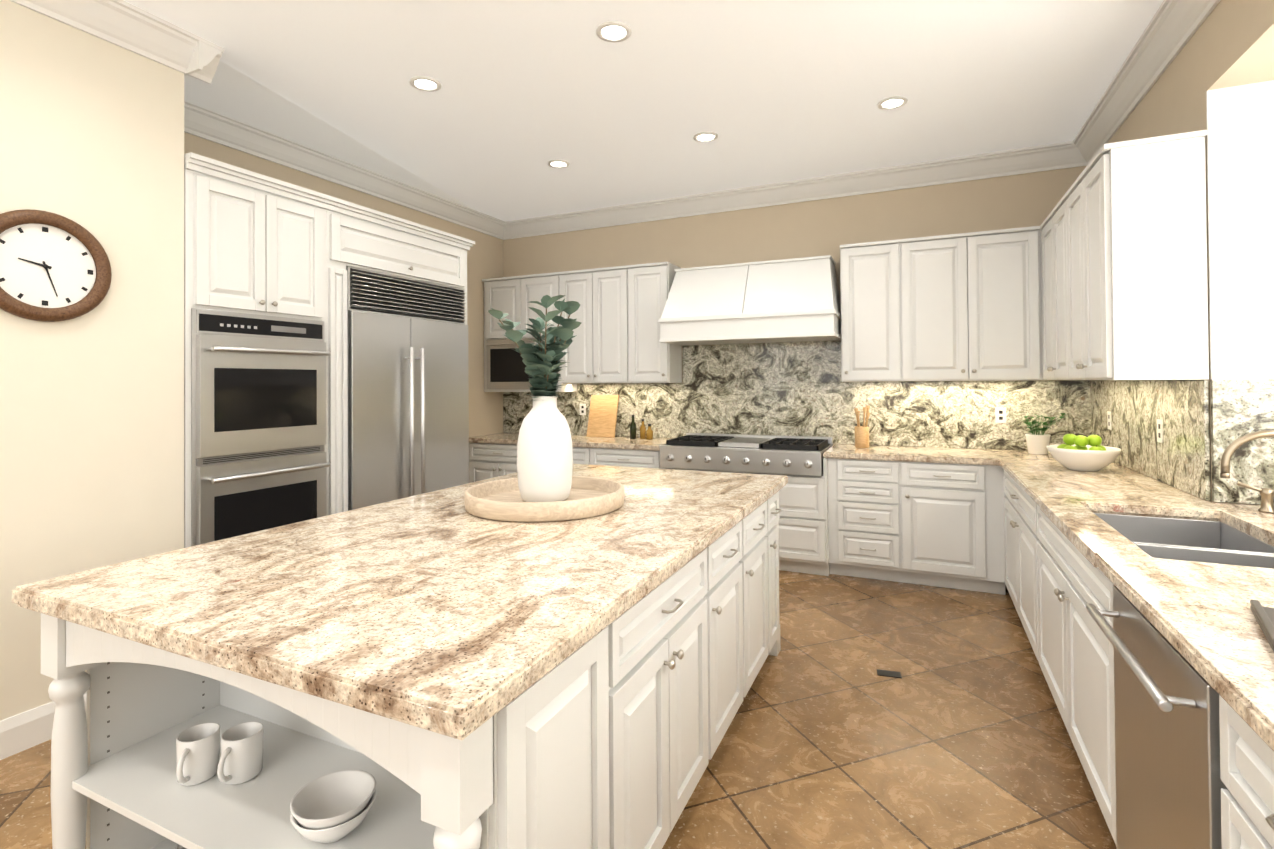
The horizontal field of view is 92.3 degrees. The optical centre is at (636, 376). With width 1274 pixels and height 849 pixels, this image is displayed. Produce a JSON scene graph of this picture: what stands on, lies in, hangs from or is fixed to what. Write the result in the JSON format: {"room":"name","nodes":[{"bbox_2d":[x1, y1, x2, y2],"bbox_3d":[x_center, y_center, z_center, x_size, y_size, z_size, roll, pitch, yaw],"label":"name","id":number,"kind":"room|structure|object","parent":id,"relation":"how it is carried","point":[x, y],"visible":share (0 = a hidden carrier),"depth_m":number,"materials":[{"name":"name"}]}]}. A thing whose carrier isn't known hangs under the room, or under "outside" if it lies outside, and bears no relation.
{"room":"kitchen","nodes":[
{"label":"kitchen","id":0,"kind":"room"},
{"bbox_2d":[0,0,183,720],"bbox_3d":[-3.855,-0.089,0.474,0.900,3.120,5.930,-1,-1,25],"label":"wall pier","id":1,"kind":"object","parent":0,"point":[92,401],"visible":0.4,"depth_m":2.64,"materials":[{"name":"beige paint"}]},
{"bbox_2d":[0,692,86,759],"bbox_3d":[-3.435,1.393,0.254,0.016,0.145,5.900,-1,-1,25],"label":"baseboard","id":2,"kind":"structure","parent":1,"relation":"attached to","point":[23,731],"depth_m":2.43,"materials":[{"name":"white paint"}]},
{"bbox_2d":[0,209,111,321],"bbox_3d":[-2.409,-0.450,2.491,0.040,0.450,0.450,-1,-1,25],"label":"clock","id":3,"kind":"object","parent":1,"relation":"attached to","point":[54,267],"visible":0.98,"depth_m":2.50,"materials":[{"name":"brown wood"}]},
{"bbox_2d":[184,132,503,436],"bbox_3d":[-2.217,-0.058,4.922,0.150,3.120,3.520,-1,-1,25],"label":"wall","id":4,"kind":"structure","parent":0,"point":[485,256],"depth_m":6.00,"materials":[{"name":"beige paint"}]},
{"bbox_2d":[184,101,504,239],"bbox_3d":[-2.156,-1.542,4.772,0.118,0.155,3.518,-1,-1,25],"label":"crown molding","id":5,"kind":"structure","parent":4,"relation":"attached to","point":[200,122],"depth_m":4.49,"materials":[{"name":"white paint"}]},
{"bbox_2d":[0,570,1116,848],"bbox_3d":[-1.263,1.492,1.399,8.600,0.060,9.800,-1,-1,25],"label":"floor","id":6,"kind":"structure","parent":0,"point":[956,736],"depth_m":2.40,"materials":[{"name":"tile"}]},
{"bbox_2d":[184,152,474,547],"bbox_3d":[-2.077,0.206,4.079,0.805,2.575,2.100,-1,-1,25],"label":"cabinet tower","id":7,"kind":"object","parent":6,"relation":"on","point":[257,243],"visible":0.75,"depth_m":3.50,"materials":[{"name":"white paint"}]},
{"bbox_2d":[191,308,330,545],"bbox_3d":[-2.256,0.363,3.436,0.714,1.389,0.735,-1,-1,25],"label":"double oven","id":8,"kind":"object","parent":7,"relation":"in","point":[258,421],"visible":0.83,"depth_m":3.24,"materials":[{"name":"silver metal"}]},
{"bbox_2d":[346,266,468,510],"bbox_3d":[-1.848,0.405,4.434,0.819,2.180,1.082,-1,-1,25],"label":"built-in refrigerator","id":9,"kind":"object","parent":6,"relation":"on","point":[408,408],"visible":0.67,"depth_m":4.17,"materials":[{"name":"silver metal"}]},
{"bbox_2d":[41,484,785,848],"bbox_3d":[-0.380,1.026,2.437,1.476,0.880,2.536,-1,-1,25],"label":"kitchen island","id":10,"kind":"object","parent":6,"relation":"on","point":[608,748],"depth_m":1.56,"materials":[{"name":"white paint"}]},
{"bbox_2d":[175,844,186,848],"bbox_3d":[-1.171,1.300,1.629,0.112,0.114,0.102,-1,-1,25],"label":"mug","id":11,"kind":"object","parent":10,"relation":"in","point":[178,846],"visible":0.1,"depth_m":1.63,"materials":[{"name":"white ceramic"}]},
{"bbox_2d":[176,722,219,785],"bbox_3d":[-1.143,0.979,1.576,0.093,0.114,0.119,-1,-1,25],"label":"mug","id":12,"kind":"object","parent":10,"relation":"in","point":[197,752],"visible":1,"depth_m":1.56,"materials":[{"name":"white ceramic"}]},
{"bbox_2d":[217,721,263,784],"bbox_3d":[-1.033,0.979,1.577,0.094,0.114,0.124,-1,-1,25],"label":"mug","id":13,"kind":"object","parent":10,"relation":"in","point":[241,760],"visible":1,"depth_m":1.56,"materials":[{"name":"white ceramic"}]},
{"bbox_2d":[290,769,375,842],"bbox_3d":[-0.689,0.989,1.391,0.176,0.084,0.176,-1,-1,25],"label":"bowls","id":14,"kind":"object","parent":10,"relation":"in","point":[332,807],"visible":1,"depth_m":1.41,"materials":[{"name":"white ceramic"}]},
{"bbox_2d":[12,464,787,743],"bbox_3d":[-0.387,0.565,2.433,1.456,0.042,2.600,-1,-1,25],"label":"island countertop","id":15,"kind":"structure","parent":10,"relation":"on","point":[426,613],"depth_m":1.50,"materials":[{"name":"beige stone"}]},
{"bbox_2d":[464,476,624,521],"bbox_3d":[-0.380,0.499,2.551,0.658,0.074,0.658,-1,-1,25],"label":"wood tray","id":16,"kind":"object","parent":15,"relation":"on","point":[500,500],"visible":0.9,"depth_m":2.33,"materials":[{"name":"beige wood"}]},
{"bbox_2d":[488,295,580,501],"bbox_3d":[-0.397,0.096,2.583,0.401,0.847,0.416,-1,-1,25],"label":"vase","id":17,"kind":"object","parent":16,"relation":"on","point":[544,458],"visible":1,"depth_m":2.50,"materials":[{"name":"white ceramic"}]},
{"bbox_2d":[469,444,516,482],"bbox_3d":[-1.154,1.068,6.012,0.836,0.875,0.628,-1,-1,25],"label":"base cabinet","id":18,"kind":"object","parent":6,"relation":"on","point":[486,461],"depth_m":5.78,"materials":[{"name":"white paint"}]},
{"bbox_2d":[469,432,665,451],"bbox_3d":[-0.595,0.606,5.748,2.082,0.037,0.646,-1,-1,25],"label":"countertop","id":19,"kind":"structure","parent":18,"relation":"on","point":[506,437],"depth_m":5.51,"materials":[{"name":"beige stone"}]},
{"bbox_2d":[586,395,618,437],"bbox_3d":[-0.329,0.378,5.890,0.300,0.399,0.123,-1,-1,25],"label":"cutting board","id":20,"kind":"object","parent":19,"relation":"on","point":[602,419],"visible":0.96,"depth_m":5.88,"materials":[{"name":"brown wood"}]},
{"bbox_2d":[630,415,635,438],"bbox_3d":[-0.036,0.464,5.663,0.060,0.220,0.058,-1,-1,25],"label":"oil bottle","id":21,"kind":"object","parent":19,"relation":"on","point":[633,425],"depth_m":5.64,"materials":[{"name":"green glass"}]},
{"bbox_2d":[640,419,643,438],"bbox_3d":[0.054,0.483,5.644,0.056,0.180,0.055,-1,-1,25],"label":"oil bottle","id":22,"kind":"object","parent":19,"relation":"on","point":[641,428],"depth_m":5.62,"materials":[{"name":"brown glass"}]},
{"bbox_2d":[643,423,652,439],"bbox_3d":[0.115,0.502,5.583,0.064,0.140,0.062,-1,-1,25],"label":"oil bottle","id":23,"kind":"object","parent":19,"relation":"on","point":[647,434],"depth_m":5.57,"materials":[{"name":"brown glass"}]},
{"bbox_2d":[572,448,596,464],"bbox_3d":[-0.557,1.061,5.737,0.760,0.875,0.628,-1,-1,25],"label":"base cabinet","id":24,"kind":"object","parent":6,"relation":"on","point":[580,455],"depth_m":5.35,"materials":[{"name":"white paint"}]},
{"bbox_2d":[597,448,659,467],"bbox_3d":[-0.003,1.055,5.481,0.740,0.875,0.628,-1,-1,25],"label":"base cabinet","id":25,"kind":"object","parent":6,"relation":"on","point":[626,457],"depth_m":5.17,"materials":[{"name":"white paint"}]},
{"bbox_2d":[657,464,736,472],"bbox_3d":[0.621,1.113,5.160,0.660,0.745,0.688,-1,-1,25],"label":"base cabinet","id":26,"kind":"object","parent":6,"relation":"on","point":[658,465],"depth_m":4.88,"materials":[{"name":"white paint"}]},
{"bbox_2d":[737,464,828,575],"bbox_3d":[1.220,1.106,4.884,0.660,0.745,0.688,-1,-1,25],"label":"base cabinet","id":27,"kind":"object","parent":6,"relation":"on","point":[803,523],"depth_m":4.51,"materials":[{"name":"white paint"}]},
{"bbox_2d":[659,433,832,475],"bbox_3d":[0.889,0.617,4.967,1.260,0.232,0.724,-1,-1,25],"label":"rangetop","id":28,"kind":"object","parent":27,"relation":"in","point":[787,455],"visible":1,"depth_m":4.73,"materials":[{"name":"silver metal"}]},
{"bbox_2d":[825,456,912,583],"bbox_3d":[1.786,1.035,4.657,0.560,0.875,0.628,-1,-1,25],"label":"base cabinet","id":29,"kind":"object","parent":6,"relation":"on","point":[871,501],"depth_m":4.37,"materials":[{"name":"white paint"}]},
{"bbox_2d":[877,669,901,677],"bbox_3d":[1.237,1.457,3.000,0.110,0.004,0.060,-1,-1,17],"label":"outlet","id":30,"kind":"object","parent":6,"relation":"on","point":[894,674],"visible":1,"depth_m":3.00,"materials":[{"name":"black metal"}]},
{"bbox_2d":[913,460,1000,593],"bbox_3d":[2.267,1.029,4.435,0.640,0.875,0.628,-1,-1,25],"label":"base cabinet","id":31,"kind":"object","parent":6,"relation":"on","point":[919,490],"depth_m":4.15,"materials":[{"name":"white paint"}]},
{"bbox_2d":[823,444,1112,463],"bbox_3d":[2.301,0.573,4.412,1.762,0.037,0.646,-1,-1,25],"label":"countertop","id":32,"kind":"structure","parent":31,"relation":"on","point":[846,451],"depth_m":4.34,"materials":[{"name":"beige stone"}]},
{"bbox_2d":[854,406,869,447],"bbox_3d":[1.758,0.389,4.768,0.119,0.328,0.111,-1,-1,25],"label":"utensil crock","id":33,"kind":"object","parent":32,"relation":"on","point":[861,436],"visible":1,"depth_m":4.73,"materials":[{"name":"brown wood"}]},
{"bbox_2d":[1023,413,1064,454],"bbox_3d":[2.838,0.393,4.279,0.292,0.294,0.284,-1,-1,25],"label":"potted herb","id":34,"kind":"object","parent":32,"relation":"on","point":[1037,443],"visible":1,"depth_m":4.24,"materials":[{"name":"white ceramic"}]},
{"bbox_2d":[997,460,1273,755],"bbox_3d":[1.418,0.543,1.164,0.646,0.045,6.006,-1,-1,25],"label":"countertop","id":35,"kind":"structure","parent":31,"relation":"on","point":[1203,611],"depth_m":1.60,"materials":[{"name":"beige stone"}]},
{"bbox_2d":[1046,434,1120,470],"bbox_3d":[2.565,0.429,3.518,0.350,0.210,0.350,-1,-1,25],"label":"bowl","id":36,"kind":"object","parent":35,"relation":"on","point":[1075,452],"visible":1,"depth_m":3.45,"materials":[{"name":"white ceramic"}]},
{"bbox_2d":[1077,508,1273,603],"bbox_3d":[1.900,0.672,2.094,0.468,0.226,0.908,-1,-1,25],"label":"sink","id":37,"kind":"object","parent":35,"relation":"in","point":[1195,539],"depth_m":2.35,"materials":[{"name":"grey metal"}]},
{"bbox_2d":[1220,430,1273,512],"bbox_3d":[2.234,0.355,2.136,0.306,0.338,0.657,-1,-1,25],"label":"gooseneck faucet","id":38,"kind":"object","parent":35,"relation":"on","point":[1267,503],"visible":1,"depth_m":2.18,"materials":[{"name":"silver metal"}]},
{"bbox_2d":[1250,599,1273,651],"bbox_3d":[1.406,0.489,1.075,0.420,0.059,0.420,-1,-1,39],"label":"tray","id":39,"kind":"object","parent":35,"relation":"on","point":[1264,616],"visible":1,"depth_m":1.27,"materials":[{"name":"grey"}]},
{"bbox_2d":[1001,468,1032,648],"bbox_3d":[2.427,1.017,3.320,0.628,0.875,1.308,-1,-1,25],"label":"base cabinet","id":40,"kind":"object","parent":6,"relation":"on","point":[1014,502],"depth_m":3.47,"materials":[{"name":"white paint"}]},
{"bbox_2d":[1029,500,1084,719],"bbox_3d":[2.119,1.013,2.652,0.628,0.875,0.278,-1,-1,25],"label":"base cabinet","id":41,"kind":"object","parent":6,"relation":"on","point":[1052,560],"depth_m":2.51,"materials":[{"name":"white paint"}]},
{"bbox_2d":[1073,572,1115,807],"bbox_3d":[1.921,1.146,2.081,0.514,0.600,0.924,-1,-1,25],"label":"base cabinet","id":42,"kind":"object","parent":6,"relation":"on","point":[1093,653],"depth_m":1.92,"materials":[{"name":"white paint"}]},
{"bbox_2d":[1086,586,1227,848],"bbox_3d":[1.432,1.007,1.305,0.657,0.870,0.620,-1,-1,25],"label":"dishwasher","id":43,"kind":"object","parent":6,"relation":"on","point":[1170,784],"visible":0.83,"depth_m":1.36,"materials":[{"name":"silver metal"}]},
{"bbox_2d":[1219,700,1273,848],"bbox_3d":[1.216,1.000,0.692,0.628,0.875,0.666,-1,-1,25],"label":"base cabinet","id":44,"kind":"object","parent":6,"relation":"on","point":[1246,766],"depth_m":1.03,"materials":[{"name":"white paint"}]},
{"bbox_2d":[124,0,1162,221],"bbox_3d":[-1.285,-1.687,1.430,8.600,0.103,9.800,-1,-1,25],"label":"ceiling","id":45,"kind":"structure","parent":0,"point":[771,91],"depth_m":3.45,"materials":[{"name":"white paint"}]},
{"bbox_2d":[9,0,223,83],"bbox_3d":[-3.378,-1.577,0.329,0.118,0.155,6.048,-1,-1,25],"label":"crown molding","id":46,"kind":"structure","parent":45,"relation":"attached to","point":[120,23],"depth_m":2.76,"materials":[{"name":"white paint"}]},
{"bbox_2d":[409,76,441,91],"bbox_3d":[-1.182,-1.634,3.420,0.164,0.010,0.164,0,-1,-5],"label":"recessed light","id":47,"kind":"object","parent":45,"relation":"in","point":[423,83],"depth_m":3.41,"materials":[{"name":"white paint"}]},
{"bbox_2d":[547,160,569,167],"bbox_3d":[-0.600,-1.626,4.682,0.164,0.010,0.164,0,-1,-5],"label":"recessed light","id":48,"kind":"object","parent":45,"relation":"in","point":[552,163],"depth_m":4.67,"materials":[{"name":"white paint"}]},
{"bbox_2d":[596,21,631,41],"bbox_3d":[-0.111,-1.647,2.926,0.164,0.010,0.164,0,-1,-5],"label":"recessed light","id":49,"kind":"object","parent":45,"relation":"in","point":[611,31],"depth_m":2.92,"materials":[{"name":"white paint"}]},
{"bbox_2d":[693,132,717,141],"bbox_3d":[0.471,-1.638,4.188,0.164,0.010,0.164,0,-1,-5],"label":"recessed light","id":50,"kind":"object","parent":45,"relation":"in","point":[702,136],"depth_m":4.18,"materials":[{"name":"white paint"}]},
{"bbox_2d":[877,96,907,109],"bbox_3d":[1.542,-1.651,3.693,0.167,0.010,0.164,0,-1,-35],"label":"recessed light","id":51,"kind":"object","parent":45,"relation":"in","point":[893,102],"depth_m":3.69,"materials":[{"name":"white paint"}]},
{"bbox_2d":[503,166,1085,449],"bbox_3d":[1.434,-0.080,5.259,6.900,3.120,0.150,-1,-1,25],"label":"wall","id":52,"kind":"structure","parent":0,"point":[824,227],"depth_m":5.19,"materials":[{"name":"beige paint"}]},
{"bbox_2d":[482,272,557,341],"bbox_3d":[-1.080,-0.679,6.133,0.906,0.612,0.328,-1,-1,25],"label":"upper cabinet","id":53,"kind":"object","parent":52,"relation":"attached to","point":[511,295],"depth_m":6.00,"materials":[{"name":"white paint"}]},
{"bbox_2d":[486,338,557,388],"bbox_3d":[-1.087,-0.124,6.081,0.818,0.490,0.349,-1,-1,25],"label":"built-in microwave","id":54,"kind":"object","parent":53,"relation":"in","point":[506,365],"visible":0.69,"depth_m":6.03,"materials":[{"name":"silver metal"}]},
{"bbox_2d":[579,404,585,414],"bbox_3d":[-0.538,0.324,6.058,0.070,0.115,0.005,-1,-1,25],"label":"electrical outlet plate","id":55,"kind":"object","parent":52,"relation":"attached to","point":[582,406],"depth_m":6.06,"materials":[{"name":"white plastic"}]},
{"bbox_2d":[558,265,633,385],"bbox_3d":[-0.340,-0.466,5.790,0.856,1.056,0.328,-1,-1,25],"label":"upper cabinet","id":56,"kind":"object","parent":52,"relation":"attached to","point":[602,349],"depth_m":5.62,"materials":[{"name":"white paint"}]},
{"bbox_2d":[634,262,681,382],"bbox_3d":[0.133,-0.471,5.572,0.458,1.056,0.328,-1,-1,25],"label":"upper cabinet","id":57,"kind":"object","parent":52,"relation":"attached to","point":[655,361],"depth_m":5.41,"materials":[{"name":"white paint"}]},
{"bbox_2d":[658,255,840,345],"bbox_3d":[0.939,-0.616,5.067,1.418,0.645,0.571,-1,-1,25],"label":"range hood","id":58,"kind":"object","parent":52,"relation":"attached to","point":[787,300],"visible":0.9,"depth_m":4.88,"materials":[{"name":"white paint"}]},
{"bbox_2d":[505,141,1072,239],"bbox_3d":[0.814,-1.557,5.407,4.980,0.155,0.118,-1,-1,25],"label":"crown molding","id":59,"kind":"structure","parent":52,"relation":"attached to","point":[1054,156],"depth_m":5.10,"materials":[{"name":"white paint"}]},
{"bbox_2d":[840,241,889,381],"bbox_3d":[1.866,-0.491,4.773,0.496,1.056,0.328,-1,-1,25],"label":"upper cabinet","id":60,"kind":"object","parent":52,"relation":"attached to","point":[865,307],"depth_m":4.66,"materials":[{"name":"white paint"}]},
{"bbox_2d":[886,227,1029,380],"bbox_3d":[2.400,-0.497,4.494,0.978,1.056,0.388,-1,-1,25],"label":"upper cabinet","id":61,"kind":"object","parent":52,"relation":"attached to","point":[960,303],"depth_m":4.39,"materials":[{"name":"white paint"}]},
{"bbox_2d":[995,407,1005,422],"bbox_3d":[2.713,0.287,4.559,0.070,0.115,0.005,-1,-1,25],"label":"electrical outlet plate","id":62,"kind":"object","parent":52,"relation":"attached to","point":[1000,414],"depth_m":4.56,"materials":[{"name":"white plastic"}]},
{"bbox_2d":[1108,0,1273,504],"bbox_3d":[1.608,-0.132,-0.024,0.700,3.120,9.600,-1,-1,25],"label":"wall","id":63,"kind":"structure","parent":0,"point":[1215,80],"depth_m":2.54,"materials":[{"name":"beige paint"}]},
{"bbox_2d":[1026,193,1069,379],"bbox_3d":[2.720,-0.507,3.749,0.424,1.056,0.862,-1,-1,25],"label":"upper cabinet","id":64,"kind":"object","parent":63,"relation":"attached to","point":[1046,242],"depth_m":3.97,"materials":[{"name":"white paint"}]},
{"bbox_2d":[1107,411,1110,429],"bbox_3d":[3.010,0.279,3.897,0.005,0.115,0.070,-1,-1,25],"label":"electrical outlet plate","id":65,"kind":"object","parent":63,"relation":"attached to","point":[1108,412],"depth_m":3.89,"materials":[{"name":"white plastic"}]},
{"bbox_2d":[1066,130,1208,379],"bbox_3d":[2.445,-0.512,3.062,0.348,1.056,0.862,-1,-1,25],"label":"upper cabinet","id":66,"kind":"object","parent":63,"relation":"attached to","point":[1099,272],"depth_m":2.69,"materials":[{"name":"white paint"}]},
{"bbox_2d":[1069,0,1220,166],"bbox_3d":[1.195,-1.611,0.093,0.118,0.155,9.450,-1,-1,25],"label":"crown molding","id":67,"kind":"structure","parent":63,"relation":"attached to","point":[1173,26],"depth_m":3.16,"materials":[{"name":"white paint"}]},
{"bbox_2d":[1157,419,1162,442],"bbox_3d":[2.633,0.273,3.080,0.005,0.115,0.070,-1,-1,25],"label":"electrical outlet plate","id":68,"kind":"object","parent":63,"relation":"attached to","point":[1159,422],"depth_m":3.07,"materials":[{"name":"white plastic"}]}
]}

